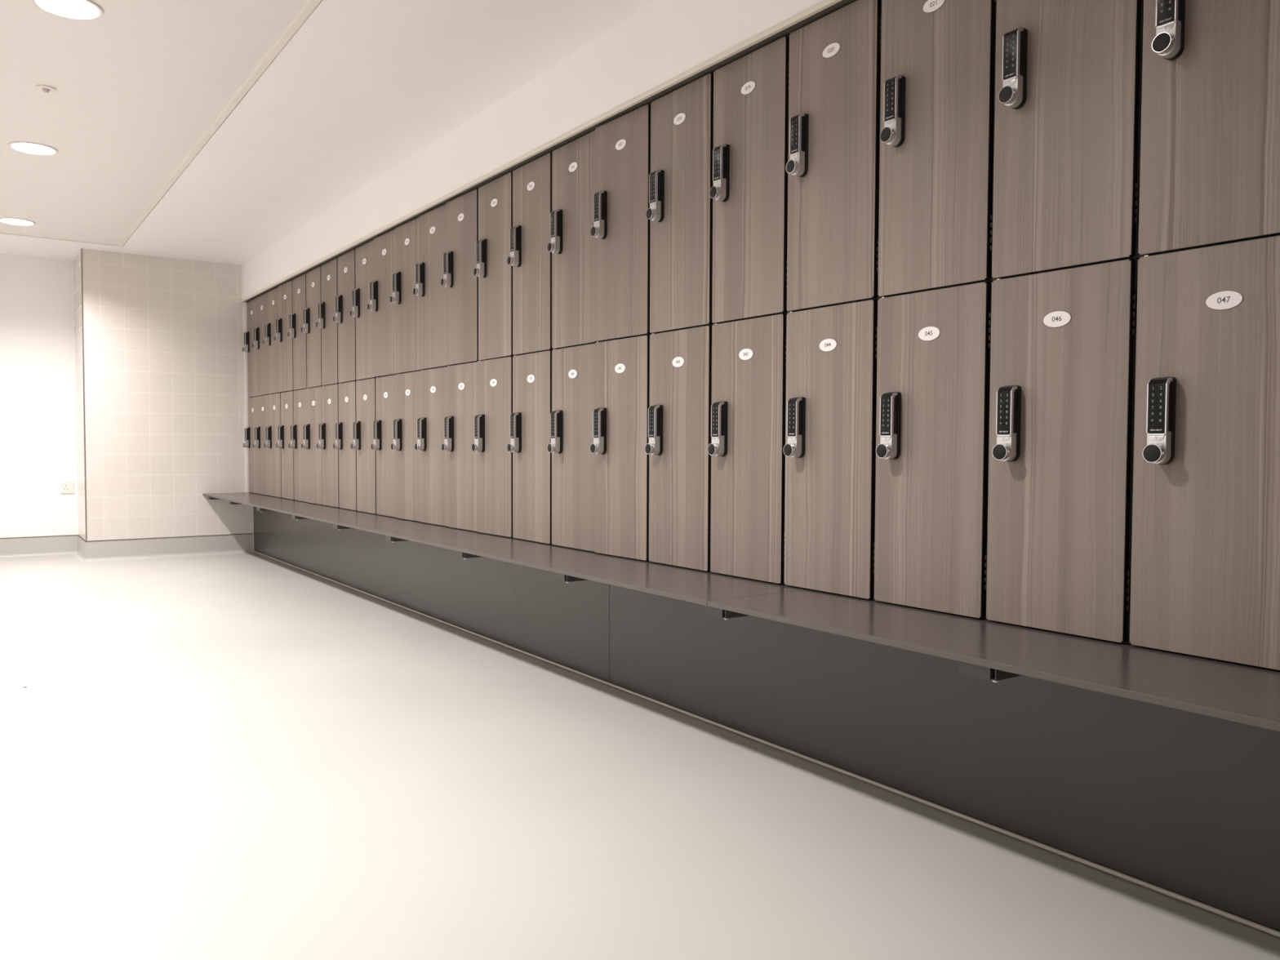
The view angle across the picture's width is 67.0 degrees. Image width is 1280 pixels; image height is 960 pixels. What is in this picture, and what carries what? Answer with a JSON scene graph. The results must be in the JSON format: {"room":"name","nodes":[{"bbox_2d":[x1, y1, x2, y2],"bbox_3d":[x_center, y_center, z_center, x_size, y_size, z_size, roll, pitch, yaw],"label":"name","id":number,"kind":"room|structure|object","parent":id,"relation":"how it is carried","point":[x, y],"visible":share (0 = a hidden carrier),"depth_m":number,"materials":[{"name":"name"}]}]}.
{"room":"locker room","nodes":[
{"label":"locker room","id":0,"kind":"room"},
{"bbox_2d":[0,253,78,537],"bbox_3d":[-4.627,-0.569,6.668,1.268,2.236,0.100,-1,2,-35],"label":"wall","id":1,"kind":"structure","parent":0,"point":[38,414],"depth_m":6.85,"materials":[{"name":"white paint"}]},
{"bbox_2d":[60,481,74,493],"bbox_3d":[-4.131,0.054,6.969,0.086,0.086,0.015,-1,2,-35],"label":"wall socket","id":2,"kind":"object","parent":1,"relation":"attached to","point":[65,486],"visible":1,"depth_m":6.97,"materials":[{"name":"white plastic"}]},
{"bbox_2d":[0,0,310,245],"bbox_3d":[-1.931,-1.487,2.975,1.488,0.116,8.980,-1,2,-35],"label":"ceiling","id":3,"kind":"structure","parent":0,"point":[139,85],"depth_m":3.64,"materials":[{"name":"paint"}]},
{"bbox_2d":[0,217,35,226],"bbox_3d":[-3.696,-1.561,5.730,0.187,0.066,0.187,-1,2,-35],"label":"recessed light","id":4,"kind":"object","parent":3,"relation":"attached to","point":[15,221],"visible":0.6,"depth_m":5.78,"materials":[{"name":"white"}]},
{"bbox_2d":[8,141,57,155],"bbox_3d":[-2.702,-1.506,4.303,0.187,0.066,0.187,-1,2,-35],"label":"recessed light","id":5,"kind":"object","parent":3,"relation":"attached to","point":[31,148],"visible":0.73,"depth_m":4.36,"materials":[{"name":"white"}]},
{"bbox_2d":[35,84,56,93],"bbox_3d":[-2.199,-1.443,3.577,0.066,0.018,0.066,-1,2,-35],"label":"sensor","id":6,"kind":"object","parent":3,"relation":"attached to","point":[45,88],"visible":1,"depth_m":3.57,"materials":[{"name":"grey plastic"}]},
{"bbox_2d":[31,0,103,20],"bbox_3d":[-1.718,-1.452,2.900,0.187,0.066,0.187,-1,2,-35],"label":"recessed light","id":7,"kind":"object","parent":3,"relation":"attached to","point":[77,10],"visible":0.99,"depth_m":2.97,"materials":[{"name":"white"}]},
{"bbox_2d":[0,0,321,247],"bbox_3d":[-1.712,-1.414,2.661,1.483,0.006,8.210,-1,2,-35],"label":"trim","id":8,"kind":"structure","parent":3,"relation":"attached to","point":[312,4],"depth_m":3.80,"materials":[{"name":"white paint"}]},
{"bbox_2d":[73,248,253,541],"bbox_3d":[-3.274,-0.585,7.279,1.652,2.236,0.649,-1,2,-35],"label":"wall","id":9,"kind":"structure","parent":0,"point":[164,357],"depth_m":6.81,"materials":[{"name":"tile"}]},
{"bbox_2d":[80,248,87,541],"bbox_3d":[-3.765,-0.571,6.541,0.008,1.976,0.010,-1,2,-35],"label":"trim","id":10,"kind":"structure","parent":9,"relation":"attached to","point":[81,248],"depth_m":6.54,"materials":[{"name":"silver metal"}]},
{"bbox_2d":[0,533,253,562],"bbox_3d":[-3.993,0.479,6.735,2.350,0.141,0.583,-1,2,-35],"label":"baseboard","id":11,"kind":"structure","parent":9,"relation":"attached to","point":[84,551],"depth_m":6.86,"materials":[{"name":"plastic"}]},
{"bbox_2d":[244,302,248,492],"bbox_3d":[-2.900,-0.608,7.136,0.030,1.400,0.012,-1,2,-35],"label":"trim","id":12,"kind":"structure","parent":9,"relation":"attached to","point":[245,303],"depth_m":7.13,"materials":[{"name":"white wood"}]},
{"bbox_2d":[0,0,656,265],"bbox_3d":[-1.602,-1.482,3.206,2.290,0.100,8.980,-1,2,-35],"label":"ceiling","id":13,"kind":"structure","parent":0,"point":[360,88],"depth_m":3.75,"materials":[{"name":"paint"}]},
{"bbox_2d":[241,0,824,299],"bbox_3d":[-0.249,-1.382,3.821,0.630,0.372,8.431,-1,2,-35],"label":"wall","id":14,"kind":"structure","parent":0,"point":[665,39],"depth_m":3.39,"materials":[{"name":"white paint"}]},
{"bbox_2d":[240,0,842,302],"bbox_3d":[-0.508,-1.183,3.648,0.012,0.016,8.431,-1,2,-35],"label":"trim","id":15,"kind":"structure","parent":14,"relation":"attached to","point":[824,4],"depth_m":3.06,"materials":[{"name":"beige paint"}]},
{"bbox_2d":[245,0,857,302],"bbox_3d":[-0.301,-1.190,3.793,0.494,0.010,8.431,-1,2,-35],"label":"trim","id":16,"kind":"structure","parent":14,"relation":"attached to","point":[842,3],"depth_m":3.00,"materials":[{"name":"grey"}]},
{"bbox_2d":[0,551,1279,959],"bbox_3d":[-1.394,0.728,3.436,3.020,0.100,9.180,-1,2,-35],"label":"floor","id":17,"kind":"structure","parent":0,"point":[248,756],"depth_m":2.09,"materials":[{"name":"plastic"}]},
{"bbox_3d":[-0.276,0.454,3.873,0.418,0.426,8.431,-1,2,-35],"label":"wall","id":18,"kind":"structure","parent":0,"visible":0},
{"bbox_2d":[253,506,609,682],"bbox_3d":[-1.483,0.396,5.217,0.014,0.428,4.838,-1,2,-35],"label":"panel","id":19,"kind":"object","parent":18,"relation":"attached to","point":[524,608],"visible":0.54,"depth_m":4.18,"materials":[{"name":"grey laminate"}]},
{"bbox_2d":[202,492,1279,731],"bbox_3d":[-0.598,0.250,3.640,0.364,0.043,8.431,-1,2,-35],"label":"bench","id":20,"kind":"object","parent":18,"relation":"attached to","point":[995,651],"visible":0.97,"depth_m":1.94,"materials":[{"name":"grey laminate"}]},
{"bbox_2d":[243,396,257,493],"bbox_3d":[-2.641,-0.257,7.142,0.504,0.700,0.299,-1,2,-35],"label":"locker","id":21,"kind":"object","parent":20,"relation":"on","point":[252,402],"visible":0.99,"depth_m":7.04,"materials":[{"name":"beige wood"}]},
{"bbox_2d":[242,297,257,397],"bbox_3d":[-2.638,-0.959,7.117,0.504,0.705,0.299,-1,2,-35],"label":"locker","id":22,"kind":"object","parent":21,"relation":"on","point":[251,305],"visible":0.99,"depth_m":7.02,"materials":[{"name":"beige wood"}]},
{"bbox_2d":[253,395,269,495],"bbox_3d":[-2.470,-0.247,6.895,0.508,0.700,0.299,-1,2,-35],"label":"locker","id":23,"kind":"object","parent":20,"relation":"on","point":[262,401],"visible":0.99,"depth_m":6.79,"materials":[{"name":"beige wood"}]},
{"bbox_2d":[252,292,268,395],"bbox_3d":[-2.467,-0.950,6.870,0.507,0.705,0.299,-1,2,-35],"label":"locker","id":24,"kind":"object","parent":23,"relation":"on","point":[261,300],"visible":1,"depth_m":6.76,"materials":[{"name":"beige wood"}]},
{"bbox_2d":[263,392,281,497],"bbox_3d":[-2.298,-0.238,6.650,0.506,0.700,0.299,-1,2,-35],"label":"locker","id":25,"kind":"object","parent":20,"relation":"on","point":[274,400],"visible":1,"depth_m":6.54,"materials":[{"name":"beige wood"}]},
{"bbox_2d":[262,287,282,394],"bbox_3d":[-2.295,-0.940,6.625,0.505,0.705,0.299,-1,2,-35],"label":"locker","id":26,"kind":"object","parent":25,"relation":"on","point":[273,295],"visible":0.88,"depth_m":6.53,"materials":[{"name":"beige wood"}]},
{"bbox_2d":[275,391,293,499],"bbox_3d":[-2.125,-0.228,6.405,0.504,0.700,0.299,-1,2,-35],"label":"locker","id":27,"kind":"object","parent":20,"relation":"on","point":[286,397],"visible":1,"depth_m":6.29,"materials":[{"name":"beige wood"}]},
{"bbox_2d":[274,280,293,392],"bbox_3d":[-2.125,-0.931,6.378,0.510,0.705,0.299,-1,2,-35],"label":"locker","id":28,"kind":"object","parent":27,"relation":"on","point":[285,291],"visible":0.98,"depth_m":6.27,"materials":[{"name":"beige wood"}]},
{"bbox_2d":[288,388,306,502],"bbox_3d":[-1.953,-0.219,6.159,0.504,0.700,0.299,-1,2,-35],"label":"locker","id":29,"kind":"object","parent":20,"relation":"on","point":[299,396],"visible":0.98,"depth_m":6.06,"materials":[{"name":"beige wood"}]},
{"bbox_2d":[287,273,309,390],"bbox_3d":[-1.950,-0.921,6.134,0.504,0.705,0.299,-1,2,-35],"label":"locker","id":30,"kind":"object","parent":29,"relation":"on","point":[299,284],"visible":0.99,"depth_m":6.02,"materials":[{"name":"beige wood"}]},
{"bbox_2d":[301,386,322,504],"bbox_3d":[-1.783,-0.209,5.912,0.509,0.700,0.299,-1,2,-35],"label":"locker","id":31,"kind":"object","parent":20,"relation":"on","point":[313,395],"visible":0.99,"depth_m":5.80,"materials":[{"name":"beige wood"}]},
{"bbox_2d":[301,266,324,387],"bbox_3d":[-1.778,-0.912,5.888,0.504,0.705,0.299,-1,2,-35],"label":"locker","id":32,"kind":"object","parent":31,"relation":"on","point":[313,295],"visible":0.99,"depth_m":5.77,"materials":[{"name":"beige wood"}]},
{"bbox_2d":[316,383,339,507],"bbox_3d":[-1.610,-0.200,5.667,0.506,0.700,0.299,-1,2,-35],"label":"locker","id":33,"kind":"object","parent":20,"relation":"on","point":[330,410],"visible":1,"depth_m":5.55,"materials":[{"name":"beige wood"}]},
{"bbox_2d":[315,257,338,386],"bbox_3d":[-1.606,-0.902,5.643,0.504,0.705,0.299,-1,2,-35],"label":"locker","id":34,"kind":"object","parent":33,"relation":"on","point":[326,308],"visible":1,"depth_m":5.53,"materials":[{"name":"beige wood"}]},
{"bbox_2d":[333,381,356,511],"bbox_3d":[-1.437,-0.190,5.422,0.504,0.700,0.299,-1,2,-35],"label":"locker","id":35,"kind":"object","parent":20,"relation":"on","point":[346,391],"visible":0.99,"depth_m":5.31,"materials":[{"name":"beige wood"}]},
{"bbox_2d":[333,248,356,383],"bbox_3d":[-1.434,-0.893,5.397,0.504,0.705,0.299,-1,2,-35],"label":"locker","id":36,"kind":"object","parent":35,"relation":"on","point":[346,262],"visible":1,"depth_m":5.28,"materials":[{"name":"beige wood"}]},
{"bbox_2d":[351,377,376,514],"bbox_3d":[-1.265,-0.181,5.176,0.504,0.700,0.299,-1,2,-35],"label":"locker","id":37,"kind":"object","parent":20,"relation":"on","point":[362,428],"visible":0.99,"depth_m":5.06,"materials":[{"name":"beige wood"}]},
{"bbox_2d":[350,240,376,380],"bbox_3d":[-1.262,-0.883,5.151,0.504,0.705,0.299,-1,2,-35],"label":"locker","id":38,"kind":"object","parent":37,"relation":"on","point":[364,273],"visible":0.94,"depth_m":5.04,"materials":[{"name":"beige wood"}]},
{"bbox_2d":[370,374,396,517],"bbox_3d":[-1.093,-0.172,4.931,0.504,0.700,0.299,-1,2,-35],"label":"locker","id":39,"kind":"object","parent":20,"relation":"on","point":[385,386],"visible":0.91,"depth_m":4.82,"materials":[{"name":"beige wood"}]},
{"bbox_2d":[367,229,399,377],"bbox_3d":[-1.093,-0.874,4.904,0.511,0.705,0.299,-1,2,-35],"label":"locker","id":40,"kind":"object","parent":39,"relation":"on","point":[384,246],"visible":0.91,"depth_m":4.79,"materials":[{"name":"beige wood"}]},
{"bbox_2d":[391,370,420,521],"bbox_3d":[-0.924,-0.162,4.683,0.510,0.700,0.299,-1,2,-35],"label":"locker","id":41,"kind":"object","parent":20,"relation":"on","point":[407,384],"visible":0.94,"depth_m":4.57,"materials":[{"name":"beige wood"}]},
{"bbox_2d":[390,217,421,373],"bbox_3d":[-0.921,-0.864,4.658,0.510,0.705,0.299,-1,2,-35],"label":"locker","id":42,"kind":"object","parent":41,"relation":"on","point":[406,235],"visible":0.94,"depth_m":4.55,"materials":[{"name":"beige wood"}]},
{"bbox_2d":[414,366,447,526],"bbox_3d":[-0.752,-0.152,4.438,0.510,0.700,0.299,-1,2,-35],"label":"locker","id":43,"kind":"object","parent":20,"relation":"on","point":[433,382],"visible":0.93,"depth_m":4.32,"materials":[{"name":"beige wood"}]},
{"bbox_2d":[413,204,451,369],"bbox_3d":[-0.749,-0.855,4.412,0.511,0.705,0.299,-1,2,-35],"label":"locker","id":44,"kind":"object","parent":43,"relation":"on","point":[432,224],"visible":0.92,"depth_m":4.30,"materials":[{"name":"beige wood"}]},
{"bbox_2d":[441,361,476,531],"bbox_3d":[-0.580,-0.143,4.192,0.510,0.700,0.299,-1,2,-35],"label":"locker","id":45,"kind":"object","parent":20,"relation":"on","point":[461,379],"visible":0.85,"depth_m":4.07,"materials":[{"name":"beige wood"}]},
{"bbox_2d":[440,188,479,365],"bbox_3d":[-0.577,-0.845,4.167,0.511,0.705,0.299,-1,2,-35],"label":"locker","id":46,"kind":"object","parent":45,"relation":"on","point":[460,281],"visible":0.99,"depth_m":4.04,"materials":[{"name":"beige wood"}]},
{"bbox_2d":[471,356,513,537],"bbox_3d":[-0.408,-0.134,3.946,0.510,0.700,0.299,-1,2,-35],"label":"locker","id":47,"kind":"object","parent":20,"relation":"on","point":[494,376],"visible":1,"depth_m":3.83,"materials":[{"name":"beige wood"}]},
{"bbox_2d":[473,171,514,360],"bbox_3d":[-0.403,-0.836,3.923,0.504,0.705,0.299,-1,2,-35],"label":"locker","id":48,"kind":"object","parent":47,"relation":"on","point":[495,275],"visible":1,"depth_m":3.80,"materials":[{"name":"beige wood"}]},
{"bbox_2d":[506,350,552,544],"bbox_3d":[-0.233,-0.124,3.702,0.504,0.700,0.299,-1,2,-35],"label":"locker","id":49,"kind":"object","parent":20,"relation":"on","point":[530,418],"visible":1,"depth_m":3.58,"materials":[{"name":"beige wood"}]},
{"bbox_2d":[506,151,555,355],"bbox_3d":[-0.231,-0.827,3.677,0.504,0.705,0.299,-1,2,-35],"label":"locker","id":50,"kind":"object","parent":49,"relation":"on","point":[531,260],"visible":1,"depth_m":3.55,"materials":[{"name":"beige wood"}]},
{"bbox_2d":[546,343,594,551],"bbox_3d":[-0.061,-0.115,3.457,0.504,0.700,0.299,-1,2,-35],"label":"locker","id":51,"kind":"object","parent":20,"relation":"on","point":[572,367],"visible":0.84,"depth_m":3.34,"materials":[{"name":"beige wood"}]},
{"bbox_2d":[546,130,599,349],"bbox_3d":[-0.059,-0.817,3.432,0.504,0.705,0.299,-1,2,-35],"label":"locker","id":52,"kind":"object","parent":51,"relation":"on","point":[571,246],"visible":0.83,"depth_m":3.31,"materials":[{"name":"beige wood"}]},
{"bbox_2d":[590,335,649,560],"bbox_3d":[0.107,-0.105,3.209,0.512,0.700,0.299,-1,2,-35],"label":"locker","id":53,"kind":"object","parent":20,"relation":"on","point":[620,437],"visible":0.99,"depth_m":3.08,"materials":[{"name":"beige wood"}]},
{"bbox_2d":[590,102,653,342],"bbox_3d":[0.110,-0.807,3.184,0.512,0.705,0.299,-1,2,-35],"label":"locker","id":54,"kind":"object","parent":53,"relation":"on","point":[620,230],"visible":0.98,"depth_m":3.06,"materials":[{"name":"beige wood"}]},
{"bbox_2d":[644,325,711,571],"bbox_3d":[0.282,-0.096,2.965,0.504,0.700,0.299,-1,2,-35],"label":"locker","id":55,"kind":"object","parent":20,"relation":"on","point":[679,411],"visible":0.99,"depth_m":2.84,"materials":[{"name":"beige wood"}]},
{"bbox_2d":[645,71,715,333],"bbox_3d":[0.285,-0.798,2.940,0.504,0.705,0.299,-1,2,-35],"label":"locker","id":56,"kind":"object","parent":55,"relation":"on","point":[680,211],"visible":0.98,"depth_m":2.81,"materials":[{"name":"beige wood"}]},
{"bbox_2d":[707,313,787,584],"bbox_3d":[0.454,-0.086,2.720,0.504,0.700,0.299,-1,2,-35],"label":"locker","id":57,"kind":"object","parent":20,"relation":"on","point":[745,449],"visible":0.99,"depth_m":2.59,"materials":[{"name":"beige wood"}]},
{"bbox_2d":[709,34,790,324],"bbox_3d":[0.457,-0.789,2.695,0.504,0.705,0.299,-1,2,-35],"label":"locker","id":58,"kind":"object","parent":57,"relation":"on","point":[748,192],"visible":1,"depth_m":2.56,"materials":[{"name":"beige wood"}]},
{"bbox_2d":[783,299,878,599],"bbox_3d":[0.626,-0.077,2.474,0.504,0.700,0.299,-1,2,-35],"label":"locker","id":59,"kind":"object","parent":20,"relation":"on","point":[829,448],"visible":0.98,"depth_m":2.34,"materials":[{"name":"beige wood"}]},
{"bbox_2d":[786,0,881,311],"bbox_3d":[0.629,-0.779,2.449,0.504,0.705,0.299,-1,2,-35],"label":"locker","id":60,"kind":"object","parent":59,"relation":"on","point":[833,165],"visible":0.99,"depth_m":2.32,"materials":[{"name":"beige wood"}]},
{"bbox_2d":[874,281,992,619],"bbox_3d":[0.798,-0.067,2.228,0.504,0.700,0.299,-1,2,-35],"label":"locker","id":61,"kind":"object","parent":20,"relation":"on","point":[933,356],"visible":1,"depth_m":2.10,"materials":[{"name":"beige wood"}]},
{"bbox_2d":[877,0,996,297],"bbox_3d":[0.801,-0.770,2.203,0.504,0.705,0.299,-1,2,-35],"label":"locker","id":62,"kind":"object","parent":61,"relation":"on","point":[937,100],"visible":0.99,"depth_m":2.08,"materials":[{"name":"beige wood"}]},
{"bbox_2d":[986,258,1139,644],"bbox_3d":[0.970,-0.058,1.983,0.504,0.700,0.299,-1,2,-35],"label":"locker","id":63,"kind":"object","parent":20,"relation":"on","point":[1063,349],"visible":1,"depth_m":1.85,"materials":[{"name":"beige wood"}]},
{"bbox_2d":[991,0,1143,279],"bbox_3d":[0.973,-0.760,1.958,0.504,0.705,0.299,-1,2,-35],"label":"locker","id":64,"kind":"object","parent":63,"relation":"on","point":[1068,73],"visible":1,"depth_m":1.83,"materials":[{"name":"beige wood"}]},
{"bbox_2d":[1129,235,1279,670],"bbox_3d":[1.142,-0.048,1.737,0.504,0.700,0.299,-1,2,-35],"label":"locker","id":65,"kind":"object","parent":20,"relation":"on","point":[1205,575],"visible":1,"depth_m":1.63,"materials":[{"name":"beige wood"}]},
{"bbox_2d":[1137,0,1279,257],"bbox_3d":[1.145,-0.751,1.712,0.504,0.705,0.299,-1,2,-35],"label":"locker","id":66,"kind":"object","parent":65,"relation":"on","point":[1210,171],"visible":1,"depth_m":1.62,"materials":[{"name":"beige wood"}]},
{"bbox_2d":[253,506,1279,937],"bbox_3d":[-0.462,0.454,3.740,0.009,0.426,8.427,-1,2,-35],"label":"trim","id":67,"kind":"structure","parent":18,"relation":"attached to","point":[1149,886],"depth_m":2.21,"materials":[{"name":"plastic"}]},
{"bbox_2d":[609,584,1279,932],"bbox_3d":[0.933,0.529,1.766,0.014,0.428,3.589,-1,2,-35],"label":"panel","id":68,"kind":"object","parent":18,"relation":"attached to","point":[1184,803],"visible":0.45,"depth_m":2.01,"materials":[{"name":"grey laminate"}]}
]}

